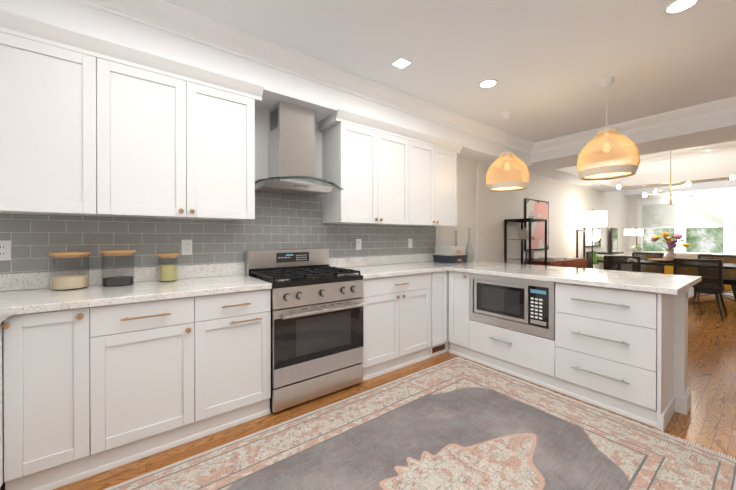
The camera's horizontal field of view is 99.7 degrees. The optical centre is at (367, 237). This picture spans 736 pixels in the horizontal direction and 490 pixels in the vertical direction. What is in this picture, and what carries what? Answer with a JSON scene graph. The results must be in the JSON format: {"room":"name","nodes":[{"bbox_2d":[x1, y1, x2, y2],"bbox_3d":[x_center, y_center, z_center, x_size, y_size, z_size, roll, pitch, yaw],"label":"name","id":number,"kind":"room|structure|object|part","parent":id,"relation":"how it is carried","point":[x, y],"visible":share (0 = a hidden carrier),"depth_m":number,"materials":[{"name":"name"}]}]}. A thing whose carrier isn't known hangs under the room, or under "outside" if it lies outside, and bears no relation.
{"room":"kitchen","nodes":[
{"label":"kitchen","id":0,"kind":"room"},
{"bbox_2d":[0,0,530,169],"bbox_3d":[0.017,-1.287,3.191,6.120,0.319,0.369,0,0,-37],"label":"soffit","id":1,"kind":"structure","parent":0,"point":[323,101],"depth_m":2.29,"materials":[{"name":"white paint"}]},
{"bbox_2d":[2,107,628,445],"bbox_3d":[2.666,-0.280,5.535,13.570,2.950,0.150,0,0,-37],"label":"wall","id":2,"kind":"structure","parent":0,"point":[568,202],"depth_m":5.32,"materials":[{"name":"white paint"}]},
{"bbox_2d":[0,8,115,216],"bbox_3d":[-2.001,-0.638,1.672,0.958,0.992,0.345,0,0,-37],"label":"upper cabinet","id":3,"kind":"object","parent":2,"relation":"attached to","point":[90,125],"depth_m":1.69,"materials":[{"name":"white wood"}]},
{"bbox_2d":[112,44,255,220],"bbox_3d":[-1.334,-0.640,2.180,0.957,0.992,0.345,0,0,-37],"label":"upper cabinet","id":4,"kind":"object","parent":2,"relation":"attached to","point":[183,135],"depth_m":2.04,"materials":[{"name":"white wood"}]},
{"bbox_2d":[0,191,435,273],"bbox_3d":[-0.819,-0.106,2.787,4.294,0.620,0.008,0,0,-37],"label":"tile backsplash","id":5,"kind":"structure","parent":2,"relation":"attached to","point":[282,221],"depth_m":2.45,"materials":[{"name":"grey tile"}]},
{"bbox_2d":[0,240,10,260],"bbox_3d":[-2.113,0.072,1.794,0.070,0.116,0.008,0,0,-37],"label":"electrical outlet","id":6,"kind":"object","parent":5,"relation":"attached to","point":[5,250],"visible":1,"depth_m":1.80,"materials":[{"name":"white plastic"}]},
{"bbox_2d":[182,240,191,254],"bbox_3d":[-1.373,0.071,2.356,0.070,0.116,0.008,0,0,-37],"label":"electrical outlet","id":7,"kind":"object","parent":5,"relation":"attached to","point":[186,247],"visible":1,"depth_m":2.35,"materials":[{"name":"white plastic"}]},
{"bbox_2d":[356,239,360,249],"bbox_3d":[-0.099,0.068,3.325,0.070,0.116,0.008,0,0,-37],"label":"electrical outlet","id":8,"kind":"object","parent":5,"relation":"attached to","point":[358,244],"visible":1,"depth_m":3.32,"materials":[{"name":"white plastic"}]},
{"bbox_2d":[408,239,411,247],"bbox_3d":[0.517,0.066,3.793,0.070,0.116,0.008,0,0,-37],"label":"outlet","id":9,"kind":"object","parent":5,"relation":"attached to","point":[409,243],"visible":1,"depth_m":3.79,"materials":[{"name":"white plastic"}]},
{"bbox_2d":[255,101,343,195],"bbox_3d":[-0.598,-0.763,2.639,0.748,0.720,0.502,0,0,-37],"label":"range hood","id":10,"kind":"object","parent":2,"relation":"attached to","point":[291,157],"visible":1,"depth_m":2.62,"materials":[{"name":"silver metal"}]},
{"bbox_3d":[-0.598,-0.456,2.640,0.748,0.056,0.501,0,0,-37],"label":"hood glass","id":11,"kind":"part","parent":10,"relation":"part of","materials":[{"name":"clear glass"}]},
{"bbox_2d":[322,108,413,225],"bbox_3d":[0.017,-0.643,3.206,0.914,0.992,0.345,0,0,-37],"label":"upper cabinet","id":12,"kind":"object","parent":2,"relation":"attached to","point":[379,172],"depth_m":3.00,"materials":[{"name":"white wood"}]},
{"bbox_2d":[406,132,457,226],"bbox_3d":[0.637,-0.645,3.677,0.882,0.992,0.345,0,0,-37],"label":"upper cabinet","id":13,"kind":"object","parent":2,"relation":"attached to","point":[435,160],"depth_m":3.56,"materials":[{"name":"white wood"}]},
{"bbox_2d":[455,231,457,245],"bbox_3d":[1.198,0.099,4.220,0.090,0.400,0.090,0,0,-37],"label":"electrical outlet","id":14,"kind":"object","parent":2,"relation":"attached to","point":[456,238],"visible":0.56,"depth_m":4.21,"materials":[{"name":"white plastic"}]},
{"bbox_2d":[475,162,484,260],"bbox_3d":[1.688,0.034,4.666,0.180,2.329,0.050,0,0,-37],"label":"wall","id":15,"kind":"structure","parent":2,"relation":"attached to","point":[479,211],"depth_m":4.63,"materials":[{"name":"white paint"}]},
{"bbox_2d":[524,198,548,249],"bbox_3d":[3.155,-0.241,5.792,0.920,0.930,0.030,0,0,-37],"label":"painting","id":16,"kind":"object","parent":2,"relation":"attached to","point":[536,209],"visible":0.57,"depth_m":5.77,"materials":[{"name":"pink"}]},
{"bbox_2d":[583,227,600,246],"bbox_3d":[5.456,-0.036,7.541,1.100,0.510,0.030,0,0,-37],"label":"wall mirror","id":17,"kind":"object","parent":2,"relation":"attached to","point":[596,236],"visible":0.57,"depth_m":7.53,"materials":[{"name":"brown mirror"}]},
{"bbox_2d":[0,291,735,489],"bbox_3d":[4.012,1.261,3.768,13.570,0.120,5.300,0,0,-37],"label":"floor","id":18,"kind":"structure","parent":0,"point":[708,420],"depth_m":2.25,"materials":[{"name":"brown wood"}]},
{"bbox_2d":[0,322,7,487],"bbox_3d":[-1.713,0.779,0.958,0.650,0.862,0.572,0,0,-37],"label":"base cabinet","id":19,"kind":"object","parent":18,"relation":"on","point":[5,325],"depth_m":1.37,"materials":[{"name":"white wood"}]},
{"bbox_2d":[0,272,43,322],"bbox_3d":[-1.286,0.281,0.428,0.690,0.137,3.198,0,0,-37],"label":"countertop","id":20,"kind":"structure","parent":19,"relation":"on","point":[9,283],"depth_m":1.72,"materials":[{"name":"stone"}]},
{"bbox_2d":[3,289,270,489],"bbox_3d":[-1.325,0.776,1.988,1.214,0.862,0.668,0,0,-37],"label":"base cabinet","id":21,"kind":"object","parent":18,"relation":"on","point":[90,392],"visible":0.98,"depth_m":1.65,"materials":[{"name":"white wood"}]},
{"bbox_2d":[20,262,271,313],"bbox_3d":[-1.312,0.275,2.003,1.175,0.137,0.657,0,0,-37],"label":"countertop","id":22,"kind":"structure","parent":21,"relation":"on","point":[26,293],"depth_m":1.88,"materials":[{"name":"stone"}]},
{"bbox_2d":[48,251,90,290],"bbox_3d":[-1.808,0.196,1.885,0.190,0.221,0.190,0,0,-37],"label":"jar","id":23,"kind":"object","parent":22,"relation":"on","point":[69,270],"visible":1,"depth_m":1.82,"materials":[{"name":"clear glass"}]},
{"bbox_2d":[99,250,135,286],"bbox_3d":[-1.626,0.193,2.023,0.186,0.226,0.186,0,0,-37],"label":"jar","id":24,"kind":"object","parent":22,"relation":"on","point":[117,267],"visible":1,"depth_m":1.96,"materials":[{"name":"clear glass"}]},
{"bbox_2d":[157,253,178,281],"bbox_3d":[-1.416,0.207,2.201,0.136,0.196,0.136,0,0,-37],"label":"jar","id":25,"kind":"object","parent":22,"relation":"on","point":[167,267],"visible":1,"depth_m":2.16,"materials":[{"name":"clear glass"}]},
{"bbox_2d":[246,248,363,412],"bbox_3d":[-0.513,0.655,2.557,0.758,1.100,0.710,0,0,-37],"label":"range","id":26,"kind":"object","parent":18,"relation":"on","point":[317,305],"visible":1,"depth_m":2.33,"materials":[{"name":"silver metal"}]},
{"bbox_2d":[361,272,436,380],"bbox_3d":[0.128,0.772,3.116,0.932,0.862,0.630,0,0,-37],"label":"base cabinet","id":27,"kind":"object","parent":18,"relation":"on","point":[405,320],"depth_m":2.83,"materials":[{"name":"white wood"}]},
{"bbox_2d":[329,253,447,278],"bbox_3d":[0.187,0.272,3.143,1.059,0.137,0.657,0,0,-37],"label":"countertop","id":28,"kind":"structure","parent":27,"relation":"on","point":[370,267],"depth_m":3.28,"materials":[{"name":"stone"}]},
{"bbox_2d":[104,357,735,489],"bbox_3d":[0.317,1.203,1.524,2.920,0.008,1.840,0,0,-37],"label":"rug","id":29,"kind":"object","parent":18,"relation":"on","point":[457,423],"visible":1,"depth_m":1.76,"materials":[{"name":"grey fabric"}]},
{"bbox_2d":[437,271,448,354],"bbox_3d":[0.519,0.771,3.413,0.310,0.862,0.630,0,0,-37],"label":"base cabinet","id":30,"kind":"object","parent":18,"relation":"on","point":[442,276],"depth_m":3.22,"materials":[{"name":"white wood"}]},
{"bbox_2d":[432,344,444,352],"bbox_3d":[0.730,1.139,3.203,0.200,0.056,0.006,0,0,-37],"label":"air vent grille","id":31,"kind":"object","parent":30,"relation":"attached to","point":[438,348],"visible":1,"depth_m":3.20,"materials":[{"name":"brown metal"}]},
{"bbox_2d":[448,271,485,360],"bbox_3d":[1.125,0.772,3.301,0.510,0.862,0.268,0,0,-37],"label":"base cabinet","id":32,"kind":"object","parent":18,"relation":"on","point":[460,325],"depth_m":3.15,"materials":[{"name":"white wood"}]},
{"bbox_2d":[472,315,555,390],"bbox_3d":[1.431,1.002,2.899,0.510,0.403,0.780,0,0,-37],"label":"base cabinet","id":33,"kind":"object","parent":18,"relation":"on","point":[528,357],"depth_m":2.68,"materials":[{"name":"white wood"}]},
{"bbox_2d":[504,218,546,265],"bbox_3d":[2.591,0.447,5.090,0.570,1.500,0.432,0,0,-37],"label":"shelving unit","id":34,"kind":"object","parent":18,"relation":"on","point":[525,241],"visible":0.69,"depth_m":4.93,"materials":[{"name":"black metal"}]},
{"bbox_2d":[547,257,586,267],"bbox_3d":[3.531,0.794,5.780,1.600,0.800,0.472,0,0,-37],"label":"credenza","id":35,"kind":"object","parent":18,"relation":"on","point":[578,263],"visible":0.12,"depth_m":5.64,"materials":[{"name":"brown wood"}]},
{"bbox_2d":[547,256,573,260],"bbox_3d":[3.513,0.368,5.760,0.950,0.051,0.280,0,0,-37],"label":"linens","id":36,"kind":"object","parent":35,"relation":"on","point":[549,258],"visible":0.79,"depth_m":5.47,"materials":[{"name":"white fabric"}]},
{"bbox_2d":[576,230,585,257],"bbox_3d":[4.376,0.512,6.386,0.420,1.360,0.030,0,0,-37],"label":"frame","id":37,"kind":"object","parent":18,"relation":"on","point":[584,243],"visible":0.46,"depth_m":6.49,"materials":[{"name":"brown"}]},
{"bbox_2d":[586,251,594,268],"bbox_3d":[5.208,0.752,6.962,0.566,0.884,0.585,0,0,-37],"label":"end chair","id":38,"kind":"object","parent":18,"relation":"on","point":[589,260],"visible":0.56,"depth_m":7.18,"materials":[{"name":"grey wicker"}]},
{"bbox_2d":[578,209,606,268],"bbox_3d":[4.784,0.292,6.625,0.500,1.800,0.500,0,0,-37],"label":"floor lamp","id":39,"kind":"object","parent":18,"relation":"on","point":[592,218],"visible":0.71,"depth_m":6.44,"materials":[{"name":"white"}]},
{"bbox_2d":[596,251,624,270],"bbox_3d":[5.998,0.768,7.707,0.960,0.840,0.370,0,0,-37],"label":"bench","id":40,"kind":"object","parent":18,"relation":"on","point":[612,253],"visible":0.35,"depth_m":7.48,"materials":[{"name":"white fabric"}]},
{"bbox_2d":[611,228,617,251],"bbox_3d":[6.604,0.461,8.329,0.480,1.450,0.032,0,0,-37],"label":"leaning mirror","id":41,"kind":"object","parent":18,"relation":"on","point":[614,239],"visible":0.36,"depth_m":8.29,"materials":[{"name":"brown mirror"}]},
{"bbox_2d":[548,282,691,431],"bbox_3d":[1.864,0.775,2.329,0.510,0.862,0.687,0,0,-37],"label":"base cabinet","id":42,"kind":"object","parent":18,"relation":"on","point":[622,352],"depth_m":2.14,"materials":[{"name":"white wood"}]},
{"bbox_2d":[469,273,554,339],"bbox_3d":[1.403,0.572,2.876,0.442,0.454,0.772,0,0,-37],"label":"microwave","id":43,"kind":"object","parent":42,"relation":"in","point":[517,301],"visible":0.98,"depth_m":2.70,"materials":[{"name":"silver metal"}]},
{"bbox_2d":[448,261,701,294],"bbox_3d":[1.532,0.272,3.097,1.028,0.137,2.358,0,0,-37],"label":"countertop","id":44,"kind":"structure","parent":42,"relation":"on","point":[671,284],"depth_m":2.53,"materials":[{"name":"stone"}]},
{"bbox_2d":[433,246,467,263],"bbox_3d":[1.020,0.200,3.851,0.330,0.200,0.273,0,0,-37],"label":"storage boxes","id":45,"kind":"object","parent":44,"relation":"on","point":[450,254],"visible":1,"depth_m":3.75,"materials":[{"name":"grey"}]},
{"bbox_2d":[465,228,472,260],"bbox_3d":[1.312,0.084,4.036,0.110,0.430,0.110,0,0,-37],"label":"bottle vase","id":46,"kind":"object","parent":44,"relation":"on","point":[469,250],"visible":0.96,"depth_m":4.00,"materials":[{"name":"grey glass"}]},
{"bbox_2d":[603,255,640,271],"bbox_3d":[4.648,0.757,5.632,0.585,0.884,0.566,0,0,-37],"label":"chair","id":47,"kind":"object","parent":18,"relation":"on","point":[618,263],"visible":0.48,"depth_m":5.46,"materials":[{"name":"black wood"}]},
{"bbox_2d":[624,227,642,248],"bbox_3d":[7.064,0.447,8.221,0.660,1.478,0.380,0,0,-37],"label":"table lamp","id":48,"kind":"object","parent":18,"relation":"on","point":[636,232],"visible":0.67,"depth_m":8.00,"materials":[{"name":"white"}]},
{"bbox_2d":[632,252,663,273],"bbox_3d":[5.850,0.754,6.546,0.585,0.884,0.566,0,0,-37],"label":"chair","id":49,"kind":"object","parent":18,"relation":"on","point":[660,270],"visible":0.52,"depth_m":6.64,"materials":[{"name":"black wood"}]},
{"bbox_2d":[597,259,735,269],"bbox_3d":[5.578,0.817,5.648,0.960,0.755,2.100,0,0,-37],"label":"dining table","id":50,"kind":"object","parent":18,"relation":"on","point":[725,265],"visible":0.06,"depth_m":5.41,"materials":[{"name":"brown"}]},
{"bbox_2d":[648,259,681,262],"bbox_3d":[5.484,0.416,5.638,0.620,0.045,0.620,0,0,-37],"label":"platter","id":51,"kind":"object","parent":50,"relation":"on","point":[663,260],"visible":0.56,"depth_m":5.54,"materials":[{"name":"brown wood"}]},
{"bbox_2d":[648,232,697,260],"bbox_3d":[5.516,0.156,5.643,0.622,0.534,0.709,0,0,-37],"label":"flower vase","id":52,"kind":"object","parent":51,"relation":"on","point":[669,255],"visible":0.92,"depth_m":5.60,"materials":[{"name":"multicoloured plant"}]},
{"bbox_2d":[645,252,735,290],"bbox_3d":[7.573,0.764,6.725,1.020,0.855,2.200,0,0,-37],"label":"dining table","id":53,"kind":"object","parent":18,"relation":"on","point":[668,269],"visible":0.04,"depth_m":6.76,"materials":[{"name":"orange"}]},
{"bbox_2d":[673,258,727,320],"bbox_3d":[5.211,0.759,4.892,0.585,0.884,0.566,0,0,-37],"label":"chair","id":54,"kind":"object","parent":18,"relation":"on","point":[705,286],"visible":0.58,"depth_m":4.69,"materials":[{"name":"black wood"}]},
{"bbox_2d":[693,254,735,301],"bbox_3d":[6.455,0.756,5.750,0.585,0.884,0.566,0,0,-37],"label":"chair","id":55,"kind":"object","parent":18,"relation":"on","point":[728,279],"visible":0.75,"depth_m":5.77,"materials":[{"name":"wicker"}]},
{"bbox_3d":[4.786,0.933,6.624,0.440,0.522,0.448,0,0,-37],"label":"side table","id":56,"kind":"object","parent":18,"relation":"on","visible":0},
{"bbox_2d":[590,252,601,268],"bbox_3d":[4.874,0.452,6.665,0.226,0.438,0.211,0,0,-37],"label":"snake plant","id":57,"kind":"object","parent":56,"relation":"on","point":[596,265],"visible":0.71,"depth_m":6.61,"materials":[{"name":"green plant"}]},
{"bbox_2d":[167,0,735,142],"bbox_3d":[1.336,-1.517,1.537,6.620,0.150,5.000,0,0,-37],"label":"ceiling","id":58,"kind":"structure","parent":0,"point":[548,65],"depth_m":2.38,"materials":[{"name":"white paint"}]},
{"bbox_2d":[72,0,535,153],"bbox_3d":[0.161,-1.379,3.002,6.120,0.135,0.105,0,0,-37],"label":"crown molding","id":59,"kind":"structure","parent":58,"relation":"attached to","point":[177,20],"depth_m":2.38,"materials":[{"name":"white"}]},
{"bbox_2d":[391,57,411,68],"bbox_3d":[0.278,-1.442,2.567,0.124,0.004,0.124,0,0,-37],"label":"recessed light","id":60,"kind":"object","parent":58,"relation":"in","point":[401,63],"visible":1,"depth_m":2.56,"materials":[{"name":"white plastic"}]},
{"bbox_2d":[478,79,497,88],"bbox_3d":[1.124,-1.443,2.908,0.182,0.006,0.182,0,0,-37],"label":"recessed light","id":61,"kind":"object","parent":58,"relation":"in","point":[487,83],"visible":1,"depth_m":2.90,"materials":[{"name":"white plastic"}]},
{"bbox_2d":[486,111,528,191],"bbox_3d":[1.609,-1.005,3.593,0.456,0.884,0.456,0,0,-37],"label":"pendant lamp","id":62,"kind":"object","parent":58,"relation":"hanging from","point":[508,186],"visible":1,"depth_m":3.52,"materials":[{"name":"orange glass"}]},
{"bbox_3d":[1.609,-0.790,3.593,0.456,0.347,0.456,0,0,-37],"label":"lamp shade","id":63,"kind":"part","parent":62,"relation":"part of","materials":[{"name":"brown wood"}]},
{"bbox_2d":[577,76,639,179],"bbox_3d":[2.176,-1.003,2.830,0.456,0.884,0.456,0,0,-37],"label":"pendant lamp","id":64,"kind":"object","parent":58,"relation":"hanging from","point":[605,172],"visible":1,"depth_m":2.77,"materials":[{"name":"orange wicker"}]},
{"bbox_3d":[2.176,-0.828,2.831,0.060,0.095,0.060,0,0,-37],"label":"bulb","id":65,"kind":"part","parent":64,"relation":"part of","materials":[{"name":"yellow glass"}]},
{"bbox_3d":[2.176,-0.788,2.831,0.456,0.347,0.456,0,0,-37],"label":"lamp shade","id":66,"kind":"part","parent":64,"relation":"part of","materials":[{"name":"brown wood"}]},
{"bbox_2d":[528,112,735,167],"bbox_3d":[3.853,-1.312,3.450,0.300,0.269,4.599,0,0,-37],"label":"beam","id":67,"kind":"structure","parent":58,"relation":"attached to","point":[715,125],"depth_m":3.72,"materials":[{"name":"white paint"}]},
{"bbox_2d":[536,96,735,152],"bbox_3d":[3.840,-1.379,3.132,0.105,0.135,4.110,0,0,-37],"label":"crown molding","id":68,"kind":"structure","parent":58,"relation":"attached to","point":[727,105],"depth_m":3.70,"materials":[{"name":"white"}]},
{"bbox_2d":[661,0,700,15],"bbox_3d":[1.938,-1.440,1.919,0.182,0.006,0.182,0,0,-37],"label":"recessed light","id":69,"kind":"object","parent":58,"relation":"in","point":[673,7],"visible":1,"depth_m":1.93,"materials":[{"name":"white plastic"}]},
{"bbox_2d":[517,131,735,195],"bbox_3d":[6.738,-1.510,5.643,6.950,0.650,5.000,0,0,-37],"label":"ceiling","id":70,"kind":"structure","parent":0,"point":[691,160],"depth_m":6.25,"materials":[{"name":"white paint"}]},
{"bbox_2d":[617,160,734,204],"bbox_3d":[5.508,-1.145,5.651,0.991,1.079,1.509,0,0,-37],"label":"chandelier","id":71,"kind":"object","parent":70,"relation":"hanging from","point":[688,183],"visible":0.92,"depth_m":5.64,"materials":[{"name":"gold metal"}]},
{"bbox_2d":[629,188,735,270],"bbox_3d":[9.405,-0.327,7.674,0.150,3.030,4.900,0,0,-37],"label":"wall","id":72,"kind":"structure","parent":0,"point":[633,200],"depth_m":8.88,"materials":[{"name":"white paint"}]},
{"bbox_2d":[637,198,679,252],"bbox_3d":[8.356,-0.324,8.955,0.130,1.565,0.930,0,0,-37],"label":"window","id":73,"kind":"structure","parent":72,"relation":"in","point":[640,223],"depth_m":9.02,"materials":[{"name":"white wood"}]},
{"bbox_2d":[641,201,675,227],"bbox_3d":[8.362,-0.660,8.959,0.035,0.728,0.734,0,0,-37],"label":"window blind","id":74,"kind":"object","parent":73,"relation":"attached to","point":[666,219],"visible":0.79,"depth_m":8.89,"materials":[{"name":"white fabric"}]},
{"bbox_2d":[680,194,729,254],"bbox_3d":[8.906,-0.321,8.231,0.130,1.565,0.930,0,0,-37],"label":"window","id":75,"kind":"structure","parent":72,"relation":"in","point":[726,250],"depth_m":8.10,"materials":[{"name":"white wood"}]},
{"bbox_2d":[684,198,724,226],"bbox_3d":[8.912,-0.658,8.234,0.035,0.728,0.734,0,0,-37],"label":"window blind","id":76,"kind":"object","parent":75,"relation":"attached to","point":[695,216],"visible":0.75,"depth_m":8.22,"materials":[{"name":"white"}]},
{"bbox_2d":[730,194,735,254],"bbox_3d":[9.457,-0.319,7.506,0.130,1.565,0.930,0,0,-37],"label":"window","id":77,"kind":"structure","parent":72,"relation":"in","point":[733,223],"depth_m":7.82,"materials":[{"name":"white"}]},
{"label":"outside","id":78,"kind":"structure","parent":0,"visible":0},
{"bbox_2d":[643,200,723,252],"bbox_3d":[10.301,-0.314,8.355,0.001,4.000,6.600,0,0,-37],"label":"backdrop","id":79,"kind":"structure","parent":78,"point":[707,240],"depth_m":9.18,"materials":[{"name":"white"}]},
{"bbox_3d":[6.788,0.818,7.824,0.324,0.741,0.324,0,0,-37],"label":"plant stand","id":80,"kind":"object","parent":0,"visible":0},
{"bbox_2d":[623,243,650,255],"bbox_3d":[6.774,0.291,7.825,0.521,0.312,0.724,0,0,-37],"label":"pothos plant","id":81,"kind":"object","parent":80,"relation":"on","point":[637,250],"visible":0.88,"depth_m":7.77,"materials":[{"name":"green plant"}]}
]}

